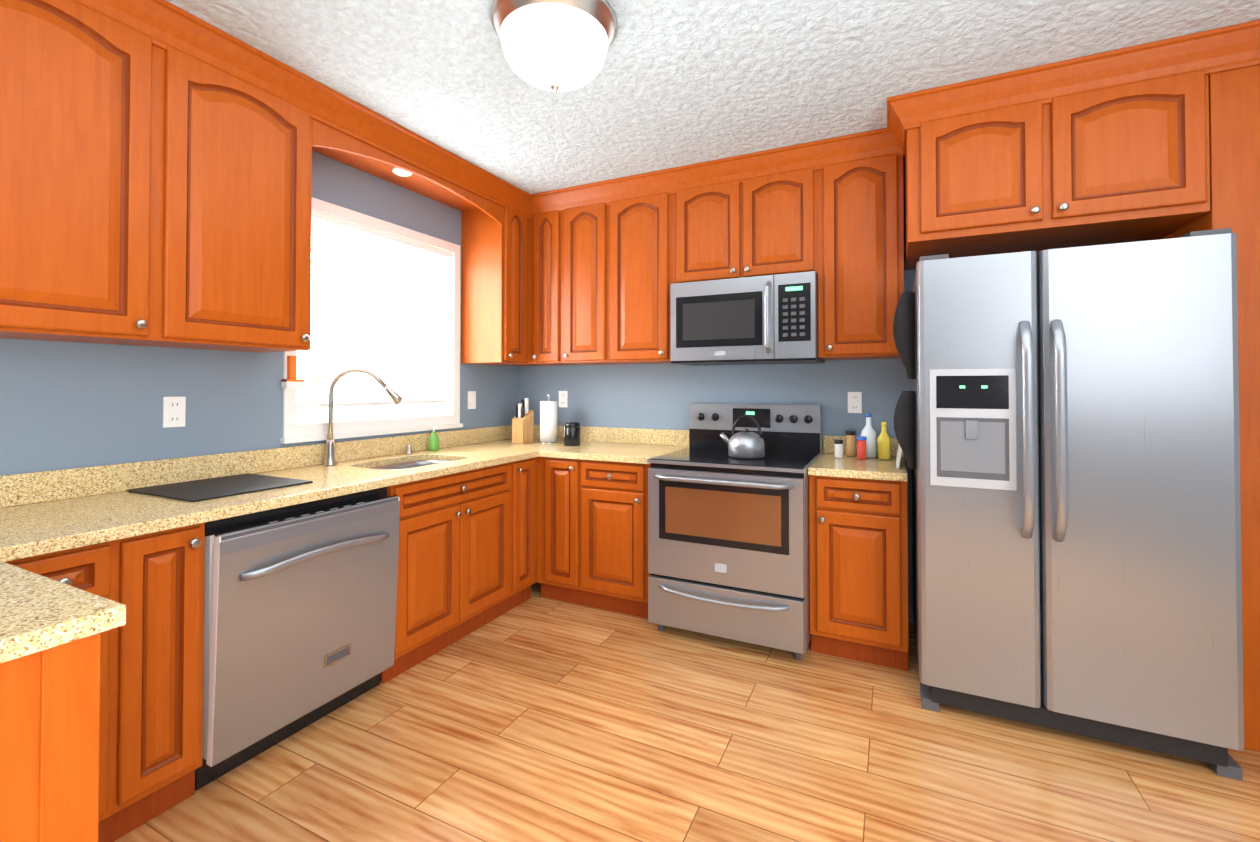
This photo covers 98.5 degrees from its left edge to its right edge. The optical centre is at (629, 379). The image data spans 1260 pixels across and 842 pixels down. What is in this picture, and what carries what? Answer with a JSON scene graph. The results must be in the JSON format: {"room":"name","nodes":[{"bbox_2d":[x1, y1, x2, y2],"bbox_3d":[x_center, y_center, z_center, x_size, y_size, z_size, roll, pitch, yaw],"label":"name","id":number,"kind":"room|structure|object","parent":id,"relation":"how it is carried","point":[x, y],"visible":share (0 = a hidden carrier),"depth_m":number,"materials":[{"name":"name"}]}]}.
{"room":"kitchen","nodes":[
{"label":"kitchen","id":0,"kind":"room"},
{"bbox_2d":[0,151,517,475],"bbox_3d":[-2.196,0.025,1.385,0.120,2.520,6.000,0,-1,26],"label":"wall","id":1,"kind":"structure","parent":0,"point":[66,405],"depth_m":2.11,"materials":[{"name":"blue paint"}]},
{"bbox_2d":[0,0,167,345],"bbox_3d":[-1.829,-0.636,1.614,0.350,1.010,0.555,0,-1,26],"label":"upper cabinet","id":2,"kind":"object","parent":1,"relation":"attached to","point":[154,172],"depth_m":1.62,"materials":[{"name":"brown wood"}]},
{"bbox_2d":[163,397,185,427],"bbox_3d":[-1.773,0.125,2.112,0.007,0.118,0.072,0,-1,26],"label":"electrical outlet","id":3,"kind":"object","parent":1,"relation":"attached to","point":[174,409],"visible":1,"depth_m":2.11,"materials":[{"name":"white plastic"}]},
{"bbox_2d":[152,32,319,352],"bbox_3d":[-1.592,-0.630,2.104,0.350,1.010,0.535,0,-1,26],"label":"upper cabinet","id":4,"kind":"object","parent":1,"relation":"attached to","point":[237,277],"depth_m":2.00,"materials":[{"name":"brown wood"}]},
{"bbox_2d":[280,197,462,443],"bbox_3d":[-1.382,-0.287,3.017,0.130,1.172,1.140,0,-1,26],"label":"window","id":5,"kind":"structure","parent":1,"relation":"in","point":[385,301],"depth_m":2.99,"materials":[{"name":"white glass"}]},
{"bbox_2d":[281,356,321,386],"bbox_3d":[-1.528,-0.037,2.536,0.042,0.145,0.172,0,-1,26],"label":"scrub brush","id":6,"kind":"object","parent":5,"relation":"hanging from","point":[291,380],"visible":0.98,"depth_m":2.50,"materials":[{"name":"orange plastic"}]},
{"bbox_2d":[468,391,475,408],"bbox_3d":[-1.048,0.135,3.606,0.013,0.118,0.072,0,-1,26],"label":"light switch","id":7,"kind":"object","parent":1,"relation":"attached to","point":[471,399],"visible":1,"depth_m":3.60,"materials":[{"name":"white plastic"}]},
{"bbox_2d":[456,196,527,366],"bbox_3d":[-0.889,-0.611,3.558,0.350,1.010,0.235,0,-1,26],"label":"upper cabinet","id":8,"kind":"object","parent":1,"relation":"attached to","point":[494,233],"depth_m":3.46,"materials":[{"name":"brown wood"}]},
{"bbox_2d":[114,582,1259,841],"bbox_3d":[-0.071,1.297,0.342,4.840,0.050,6.240,0,-1,26],"label":"floor","id":9,"kind":"structure","parent":0,"point":[536,716],"depth_m":1.82,"materials":[{"name":"laminate"}]},
{"bbox_2d":[0,523,204,841],"bbox_3d":[-1.676,0.861,1.598,0.618,0.854,0.455,0,-1,26],"label":"base cabinet","id":10,"kind":"object","parent":9,"relation":"on","point":[100,737],"depth_m":1.48,"materials":[{"name":"brown wood"}]},
{"bbox_2d":[0,543,125,663],"bbox_3d":[-1.330,0.404,0.752,0.662,0.035,0.743,0,-1,26],"label":"countertop","id":11,"kind":"structure","parent":10,"relation":"on","point":[38,612],"depth_m":0.92,"materials":[{"name":"stone"}]},
{"bbox_2d":[195,487,399,790],"bbox_3d":[-1.381,0.868,2.092,0.683,0.850,0.677,0,-1,26],"label":"dishwasher","id":12,"kind":"object","parent":9,"relation":"on","point":[300,602],"visible":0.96,"depth_m":1.88,"materials":[{"name":"silver metal"}]},
{"bbox_2d":[381,483,403,683],"bbox_3d":[-1.427,0.868,2.114,0.618,0.854,0.729,0,-1,26],"label":"base cabinet","id":13,"kind":"object","parent":9,"relation":"on","point":[390,673],"depth_m":2.33,"materials":[{"name":"brown wood"}]},
{"bbox_2d":[404,457,539,671],"bbox_3d":[-1.045,0.878,2.904,0.618,0.854,1.062,0,-1,26],"label":"base cabinet","id":14,"kind":"object","parent":9,"relation":"on","point":[472,537],"depth_m":2.69,"materials":[{"name":"brown wood"}]},
{"bbox_2d":[0,367,582,554],"bbox_3d":[-1.313,0.286,2.309,0.660,0.703,3.557,0,-1,26],"label":"countertop","id":15,"kind":"structure","parent":14,"relation":"on","point":[50,511],"depth_m":2.00,"materials":[{"name":"stone"}]},
{"bbox_2d":[126,473,312,501],"bbox_3d":[-1.532,0.400,2.048,0.435,0.006,0.410,0,-1,26],"label":"drying mat","id":16,"kind":"object","parent":15,"relation":"on","point":[206,489],"visible":1,"depth_m":2.00,"materials":[{"name":"black"}]},
{"bbox_2d":[323,367,402,465],"bbox_3d":[-1.316,0.176,2.679,0.256,0.472,0.289,0,-1,26],"label":"faucet","id":17,"kind":"object","parent":15,"relation":"on","point":[330,460],"depth_m":2.65,"materials":[{"name":"silver metal"}]},
{"bbox_2d":[406,445,412,453],"bbox_3d":[-1.239,0.390,3.050,0.035,0.052,0.036,0,-1,26],"label":"air gap cap","id":18,"kind":"object","parent":15,"relation":"on","point":[409,449],"visible":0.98,"depth_m":3.04,"materials":[{"name":"silver metal"}]},
{"bbox_2d":[371,460,449,468],"bbox_3d":[-1.110,0.546,2.764,0.420,0.195,0.580,0,-1,26],"label":"sink","id":19,"kind":"object","parent":15,"relation":"in","point":[396,464],"depth_m":2.95,"materials":[{"name":"silver metal"}]},
{"bbox_2d":[428,426,438,450],"bbox_3d":[-1.161,0.347,3.213,0.060,0.143,0.060,0,-1,26],"label":"soap dispenser","id":20,"kind":"object","parent":15,"relation":"on","point":[433,442],"visible":0.98,"depth_m":3.19,"materials":[{"name":"green plastic"}]},
{"bbox_2d":[512,398,532,443],"bbox_3d":[-0.725,0.274,3.670,0.090,0.300,0.120,0,-1,26],"label":"knife block","id":21,"kind":"object","parent":15,"relation":"on","point":[522,426],"visible":1,"depth_m":3.63,"materials":[{"name":"brown wood"}]},
{"bbox_2d":[537,394,559,443],"bbox_3d":[-0.548,0.259,3.656,0.150,0.330,0.150,0,-1,26],"label":"paper towel","id":22,"kind":"object","parent":15,"relation":"on","point":[548,421],"visible":1,"depth_m":3.61,"materials":[{"name":"white paper"}]},
{"bbox_2d":[540,457,650,617],"bbox_3d":[-0.084,0.884,3.340,0.793,0.854,0.618,0,-1,26],"label":"base cabinet","id":23,"kind":"object","parent":9,"relation":"on","point":[594,514],"depth_m":3.06,"materials":[{"name":"brown wood"}]},
{"bbox_2d":[544,427,688,463],"bbox_3d":[-0.057,0.388,3.320,0.720,0.135,0.640,0,-1,26],"label":"countertop","id":24,"kind":"structure","parent":23,"relation":"on","point":[625,445],"depth_m":3.47,"materials":[{"name":"stone"}]},
{"bbox_2d":[564,422,580,445],"bbox_3d":[-0.375,0.347,3.495,0.108,0.150,0.117,0,-1,26],"label":"canister","id":25,"kind":"object","parent":24,"relation":"on","point":[572,433],"visible":1,"depth_m":3.45,"materials":[{"name":"black"}]},
{"bbox_2d":[647,403,822,659],"bbox_3d":[0.582,0.723,2.914,0.777,1.165,0.788,0,-1,26],"label":"stove","id":26,"kind":"object","parent":9,"relation":"on","point":[728,546],"visible":0.98,"depth_m":2.63,"materials":[{"name":"silver metal"}]},
{"bbox_2d":[720,415,764,458],"bbox_3d":[0.588,0.293,2.857,0.238,0.222,0.188,0,-1,26],"label":"kettle","id":27,"kind":"object","parent":26,"relation":"on","point":[746,444],"visible":1,"depth_m":2.78,"materials":[{"name":"silver metal"}]},
{"bbox_2d":[809,475,908,670],"bbox_3d":[1.162,0.876,2.738,0.416,0.854,0.618,0,-1,26],"label":"base cabinet","id":28,"kind":"object","parent":9,"relation":"on","point":[858,528],"depth_m":2.46,"materials":[{"name":"brown wood"}]},
{"bbox_2d":[808,435,907,481],"bbox_3d":[1.158,0.380,2.735,0.416,0.135,0.638,0,-1,26],"label":"countertop","id":29,"kind":"structure","parent":28,"relation":"on","point":[826,464],"depth_m":2.61,"materials":[{"name":"stone"}]},
{"bbox_2d":[834,439,842,457],"bbox_3d":[1.108,0.366,2.883,0.045,0.095,0.045,0,-1,26],"label":"spice jar","id":30,"kind":"object","parent":29,"relation":"on","point":[838,448],"visible":0.98,"depth_m":2.87,"materials":[{"name":"white plastic"}]},
{"bbox_2d":[846,431,855,455],"bbox_3d":[1.204,0.347,2.959,0.051,0.135,0.051,0,-1,26],"label":"spice jar","id":31,"kind":"object","parent":29,"relation":"on","point":[850,443],"visible":1,"depth_m":2.94,"materials":[{"name":"brown"}]},
{"bbox_2d":[856,436,866,459],"bbox_3d":[1.204,0.354,2.820,0.049,0.118,0.049,0,-1,26],"label":"spice jar","id":32,"kind":"object","parent":29,"relation":"on","point":[861,447],"visible":0.98,"depth_m":2.80,"materials":[{"name":"red"}]},
{"bbox_2d":[861,414,876,457],"bbox_3d":[1.283,0.299,2.916,0.080,0.231,0.080,0,-1,26],"label":"water bottle","id":33,"kind":"object","parent":29,"relation":"on","point":[868,431],"visible":0.94,"depth_m":2.88,"materials":[{"name":"white"}]},
{"bbox_2d":[878,422,890,459],"bbox_3d":[1.326,0.317,2.833,0.060,0.193,0.060,0,-1,26],"label":"oil bottle","id":34,"kind":"object","parent":29,"relation":"on","point":[884,452],"visible":0.98,"depth_m":2.81,"materials":[{"name":"yellow glass"}]},
{"bbox_2d":[896,444,901,468],"bbox_3d":[1.330,0.241,2.644,0.063,0.340,0.340,0,-1,26],"label":"cutting board","id":35,"kind":"object","parent":29,"relation":"on","point":[899,452],"visible":0.29,"depth_m":2.50,"materials":[{"name":"white plastic"}]},
{"bbox_2d":[911,228,1243,780],"bbox_3d":[1.719,0.404,2.284,0.920,1.787,0.905,0,-1,26],"label":"fridge","id":36,"kind":"object","parent":9,"relation":"on","point":[1076,527],"visible":0.98,"depth_m":1.90,"materials":[{"name":"silver metal"}]},
{"bbox_2d":[893,292,915,468],"bbox_3d":[1.154,0.002,2.282,0.084,0.730,0.142,0,-1,26],"label":"oven mitts","id":37,"kind":"object","parent":36,"relation":"hanging from","point":[905,408],"visible":1,"depth_m":2.24,"materials":[{"name":"black fabric"}]},
{"bbox_2d":[1164,48,1259,751],"bbox_3d":[2.698,0.079,2.001,1.038,2.430,0.629,0,-1,26],"label":"panel","id":38,"kind":"object","parent":9,"relation":"on","point":[1240,73],"depth_m":1.91,"materials":[{"name":"brown wood"}]},
{"bbox_2d":[166,0,1259,193],"bbox_3d":[-0.071,-1.273,0.376,4.840,0.050,6.240,0,-1,26],"label":"ceiling","id":39,"kind":"structure","parent":0,"point":[675,83],"depth_m":2.09,"materials":[{"name":"white paint"}]},
{"bbox_2d":[491,0,616,92],"bbox_3d":[-0.257,-1.104,1.856,0.424,0.247,0.424,0,-1,26],"label":"ceiling light","id":40,"kind":"object","parent":39,"relation":"attached to","point":[554,46],"visible":1,"depth_m":1.75,"materials":[{"name":"white glass"}]},
{"bbox_2d":[518,156,915,623],"bbox_3d":[1.260,0.048,3.114,4.840,2.520,0.120,0,-1,26],"label":"wall","id":41,"kind":"structure","parent":0,"point":[650,396],"depth_m":3.40,"materials":[{"name":"blue paint"}]},
{"bbox_2d":[528,204,571,365],"bbox_3d":[-0.492,-0.609,3.708,0.275,1.010,0.350,0,-1,26],"label":"upper cabinet","id":42,"kind":"object","parent":41,"relation":"attached to","point":[543,223],"depth_m":3.55,"materials":[{"name":"brown wood"}]},
{"bbox_2d":[559,391,567,406],"bbox_3d":[-0.479,0.138,3.881,0.072,0.118,0.007,0,-1,26],"label":"electrical outlet","id":43,"kind":"object","parent":41,"relation":"attached to","point":[563,398],"visible":1,"depth_m":3.88,"materials":[{"name":"white plastic"}]},
{"bbox_2d":[560,196,616,364],"bbox_3d":[-0.216,-0.610,3.575,0.338,1.010,0.350,0,-1,26],"label":"upper cabinet","id":44,"kind":"object","parent":41,"relation":"attached to","point":[583,223],"depth_m":3.42,"materials":[{"name":"brown wood"}]},
{"bbox_2d":[608,184,675,363],"bbox_3d":[0.135,-0.613,3.405,0.442,1.010,0.350,0,-1,26],"label":"upper cabinet","id":45,"kind":"object","parent":41,"relation":"attached to","point":[642,222],"depth_m":3.25,"materials":[{"name":"brown wood"}]},
{"bbox_2d":[676,160,819,282],"bbox_3d":[0.690,-0.836,3.140,0.790,0.570,0.350,0,-1,26],"label":"upper cabinet","id":46,"kind":"object","parent":41,"relation":"attached to","point":[761,221],"depth_m":2.96,"materials":[{"name":"brown wood"}]},
{"bbox_2d":[670,271,824,365],"bbox_3d":[0.660,-0.322,3.072,0.784,0.455,0.460,0,-1,26],"label":"over-the-range microwave","id":47,"kind":"object","parent":46,"relation":"attached to","point":[765,319],"visible":0.98,"depth_m":2.90,"materials":[{"name":"silver metal"}]},
{"bbox_2d":[848,392,861,412],"bbox_3d":[1.259,0.127,3.041,0.072,0.118,0.007,0,-1,26],"label":"electrical outlet","id":48,"kind":"object","parent":41,"relation":"attached to","point":[854,402],"visible":1,"depth_m":3.04,"materials":[{"name":"white plastic"}]},
{"bbox_2d":[818,144,907,359],"bbox_3d":[1.225,-0.620,2.878,0.400,1.010,0.350,0,-1,26],"label":"upper cabinet","id":49,"kind":"object","parent":41,"relation":"attached to","point":[861,278],"depth_m":2.72,"materials":[{"name":"brown wood"}]},
{"bbox_2d":[904,56,1219,269],"bbox_3d":[1.786,-0.865,2.444,0.971,0.530,0.650,0,-1,26],"label":"upper cabinet","id":50,"kind":"object","parent":41,"relation":"attached to","point":[1129,156],"depth_m":2.14,"materials":[{"name":"brown wood"}]}
]}

